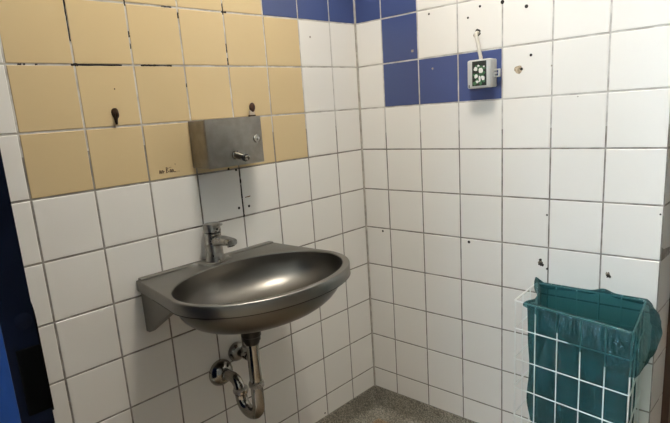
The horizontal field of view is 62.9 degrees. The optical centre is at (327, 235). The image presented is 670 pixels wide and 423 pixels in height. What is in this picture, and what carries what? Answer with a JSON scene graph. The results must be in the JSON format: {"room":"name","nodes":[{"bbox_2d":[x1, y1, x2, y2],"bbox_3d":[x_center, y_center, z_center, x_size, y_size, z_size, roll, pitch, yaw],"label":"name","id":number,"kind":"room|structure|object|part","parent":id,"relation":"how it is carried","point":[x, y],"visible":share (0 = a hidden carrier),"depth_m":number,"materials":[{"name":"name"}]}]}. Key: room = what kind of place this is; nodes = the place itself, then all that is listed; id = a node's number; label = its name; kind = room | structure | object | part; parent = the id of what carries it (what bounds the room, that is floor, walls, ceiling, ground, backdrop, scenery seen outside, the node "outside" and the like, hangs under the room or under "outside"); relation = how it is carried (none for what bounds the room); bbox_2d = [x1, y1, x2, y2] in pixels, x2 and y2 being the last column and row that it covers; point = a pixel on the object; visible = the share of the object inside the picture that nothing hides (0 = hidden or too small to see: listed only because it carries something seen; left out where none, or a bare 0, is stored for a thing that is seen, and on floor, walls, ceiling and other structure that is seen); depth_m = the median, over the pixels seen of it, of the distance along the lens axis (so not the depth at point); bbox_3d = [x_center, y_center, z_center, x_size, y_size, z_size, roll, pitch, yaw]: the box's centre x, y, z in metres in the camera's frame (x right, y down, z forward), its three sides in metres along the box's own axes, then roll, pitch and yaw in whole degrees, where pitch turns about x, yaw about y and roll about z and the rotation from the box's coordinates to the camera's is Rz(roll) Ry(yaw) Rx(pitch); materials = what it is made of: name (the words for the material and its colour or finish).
{"room":"public restroom","nodes":[
{"label":"public restroom","id":0,"kind":"room"},
{"bbox_2d":[0,0,375,422],"bbox_3d":[-0.742,-0.286,1.250,0.125,2.592,2.389,8,18,43],"label":"wall","id":1,"kind":"structure","parent":0,"point":[98,207],"depth_m":1.52,"materials":[{"name":"white tile"}]},
{"bbox_2d":[0,150,54,422],"bbox_3d":[-0.609,0.068,0.880,0.652,2.050,0.068,8,18,43],"label":"door","id":2,"kind":"structure","parent":1,"relation":"in","point":[25,392],"depth_m":0.67,"materials":[{"name":"blue paint"}]},
{"bbox_3d":[-0.369,0.103,0.664,0.002,0.021,0.021,8,18,43],"label":"latch knob","id":3,"kind":"part","parent":2,"relation":"part of","materials":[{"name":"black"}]},
{"bbox_3d":[-0.376,0.178,0.691,0.033,0.087,0.028,8,18,43],"label":"lock plate","id":4,"kind":"part","parent":2,"relation":"part of","materials":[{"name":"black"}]},
{"bbox_3d":[-0.372,0.148,0.701,0.038,0.151,0.003,8,18,43],"label":"handle plate","id":5,"kind":"part","parent":2,"relation":"part of","materials":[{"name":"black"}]},
{"bbox_2d":[111,108,118,127],"bbox_3d":[-0.529,-0.297,1.377,0.017,0.048,0.020,8,18,43],"label":"coat hook","id":6,"kind":"object","parent":1,"relation":"attached to","point":[115,113],"visible":1,"depth_m":1.38,"materials":[{"name":"brown metal"}]},
{"bbox_2d":[188,116,263,168],"bbox_3d":[-0.272,-0.270,1.571,0.131,0.134,0.198,8,18,43],"label":"soap dispenser","id":7,"kind":"object","parent":1,"relation":"attached to","point":[226,142],"visible":1,"depth_m":1.54,"materials":[{"name":"silver metal"}]},
{"bbox_3d":[-0.251,-0.229,1.555,0.041,0.029,0.026,8,18,43],"label":"push spout","id":8,"kind":"part","parent":7,"relation":"part of","materials":[{"name":"silver metal"}]},
{"bbox_2d":[228,337,247,360],"bbox_3d":[-0.302,0.342,1.664,0.090,0.080,0.065,8,18,43],"label":"angle valve","id":9,"kind":"object","parent":1,"relation":"attached to","point":[237,351],"visible":0.6,"depth_m":1.63,"materials":[{"name":"silver metal"}]},
{"bbox_2d":[136,241,350,334],"bbox_3d":[-0.189,0.166,1.490,0.454,0.155,0.532,8,18,43],"label":"basin","id":10,"kind":"object","parent":1,"relation":"attached to","point":[267,285],"visible":0.99,"depth_m":1.49,"materials":[{"name":"silver metal"}]},
{"bbox_2d":[203,221,236,262],"bbox_3d":[-0.308,0.019,1.568,0.123,0.114,0.056,8,18,43],"label":"mixer tap","id":11,"kind":"object","parent":10,"relation":"on","point":[214,241],"visible":1,"depth_m":1.56,"materials":[{"name":"silver metal"}]},
{"bbox_3d":[-0.320,-0.031,1.565,0.043,0.014,0.028,8,18,43],"label":"lever","id":12,"kind":"part","parent":11,"relation":"part of","materials":[{"name":"silver metal"}]},
{"bbox_3d":[-0.298,0.018,1.558,0.094,0.036,0.036,8,18,43],"label":"spout","id":13,"kind":"part","parent":11,"relation":"part of","materials":[{"name":"silver metal"}]},
{"bbox_2d":[209,331,264,418],"bbox_3d":[-0.268,0.377,1.627,0.198,0.348,0.085,8,18,43],"label":"trap","id":14,"kind":"object","parent":10,"relation":"attached to","point":[221,372],"visible":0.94,"depth_m":1.61,"materials":[{"name":"silver metal"}]},
{"bbox_3d":[-0.170,0.161,1.467,0.359,0.119,0.496,8,18,43],"label":"bowl","id":15,"kind":"part","parent":10,"relation":"part of","materials":[{"name":"silver metal"}]},
{"bbox_2d":[248,103,255,116],"bbox_3d":[-0.234,-0.388,1.683,0.011,0.042,0.024,8,18,43],"label":"coat hook","id":16,"kind":"object","parent":1,"relation":"attached to","point":[251,106],"visible":0.95,"depth_m":1.68,"materials":[{"name":"brown"}]},
{"bbox_3d":[-0.232,-0.395,1.683,0.011,0.028,0.019,8,18,43],"label":"knob","id":17,"kind":"part","parent":16,"relation":"part of","materials":[{"name":"brown metal"}]},
{"bbox_2d":[316,386,377,422],"bbox_3d":[-0.599,0.931,1.476,0.078,0.106,2.380,8,18,43],"label":"baseboard","id":18,"kind":"structure","parent":1,"relation":"attached to","point":[361,409],"depth_m":2.23,"materials":[{"name":"grey stone"}]},
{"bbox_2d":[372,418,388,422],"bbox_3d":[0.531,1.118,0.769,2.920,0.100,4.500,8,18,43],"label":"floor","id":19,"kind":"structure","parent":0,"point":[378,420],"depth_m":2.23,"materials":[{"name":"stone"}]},
{"bbox_2d":[355,0,669,422],"bbox_3d":[0.519,-0.486,1.732,1.014,2.592,0.101,8,18,43],"label":"wall","id":20,"kind":"structure","parent":0,"point":[555,172],"depth_m":1.74,"materials":[{"name":"white tile"}]},
{"bbox_2d":[375,386,475,422],"bbox_3d":[0.558,0.737,1.962,1.017,0.106,0.078,8,18,43],"label":"baseboard","id":21,"kind":"structure","parent":20,"relation":"attached to","point":[392,407],"depth_m":2.21,"materials":[{"name":"grey stone"}]},
{"bbox_2d":[468,31,500,88],"bbox_3d":[0.475,-0.536,1.659,0.094,0.170,0.051,8,18,43],"label":"air freshener","id":22,"kind":"object","parent":20,"relation":"attached to","point":[482,73],"visible":1,"depth_m":1.65,"materials":[{"name":"grey plastic"}]},
{"bbox_3d":[0.458,-0.491,1.656,0.047,0.072,0.003,8,18,43],"label":"printed panel","id":23,"kind":"part","parent":22,"relation":"part of","materials":[{"name":"black"}]},
{"bbox_2d":[473,65,485,85],"bbox_3d":[0.457,-0.485,1.656,0.042,0.060,0.001,8,18,43],"label":"print","id":24,"kind":"object","parent":22,"relation":"attached to","point":[479,71],"depth_m":1.66,"materials":[{"name":"multicoloured"}]},
{"bbox_2d":[513,284,640,422],"bbox_3d":[0.719,0.451,1.586,0.335,0.555,0.228,8,18,43],"label":"wire basket","id":25,"kind":"object","parent":20,"relation":"attached to","point":[524,292],"visible":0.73,"depth_m":1.55,"materials":[{"name":"white"}]},
{"bbox_2d":[523,277,662,422],"bbox_3d":[0.719,0.441,1.563,0.377,0.553,0.247,8,18,43],"label":"bag","id":26,"kind":"object","parent":25,"relation":"in","point":[618,333],"visible":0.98,"depth_m":1.49,"materials":[{"name":"teal"}]},
{"bbox_2d":[650,135,669,422],"bbox_3d":[0.867,-0.443,1.437,0.100,2.592,0.140,8,18,43],"label":"door frame","id":27,"kind":"structure","parent":0,"point":[664,282],"depth_m":1.56,"materials":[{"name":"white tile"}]},
{"bbox_3d":[1.311,-0.578,1.891,0.100,2.592,1.157,8,18,43],"label":"wall","id":28,"kind":"structure","parent":0,"visible":0},
{"bbox_2d":[660,298,669,422],"bbox_3d":[1.260,-0.318,1.854,0.110,2.110,0.927,8,18,43],"label":"door","id":29,"kind":"structure","parent":28,"relation":"in","point":[665,409],"depth_m":1.65,"materials":[{"name":"brown wood"}]}
]}

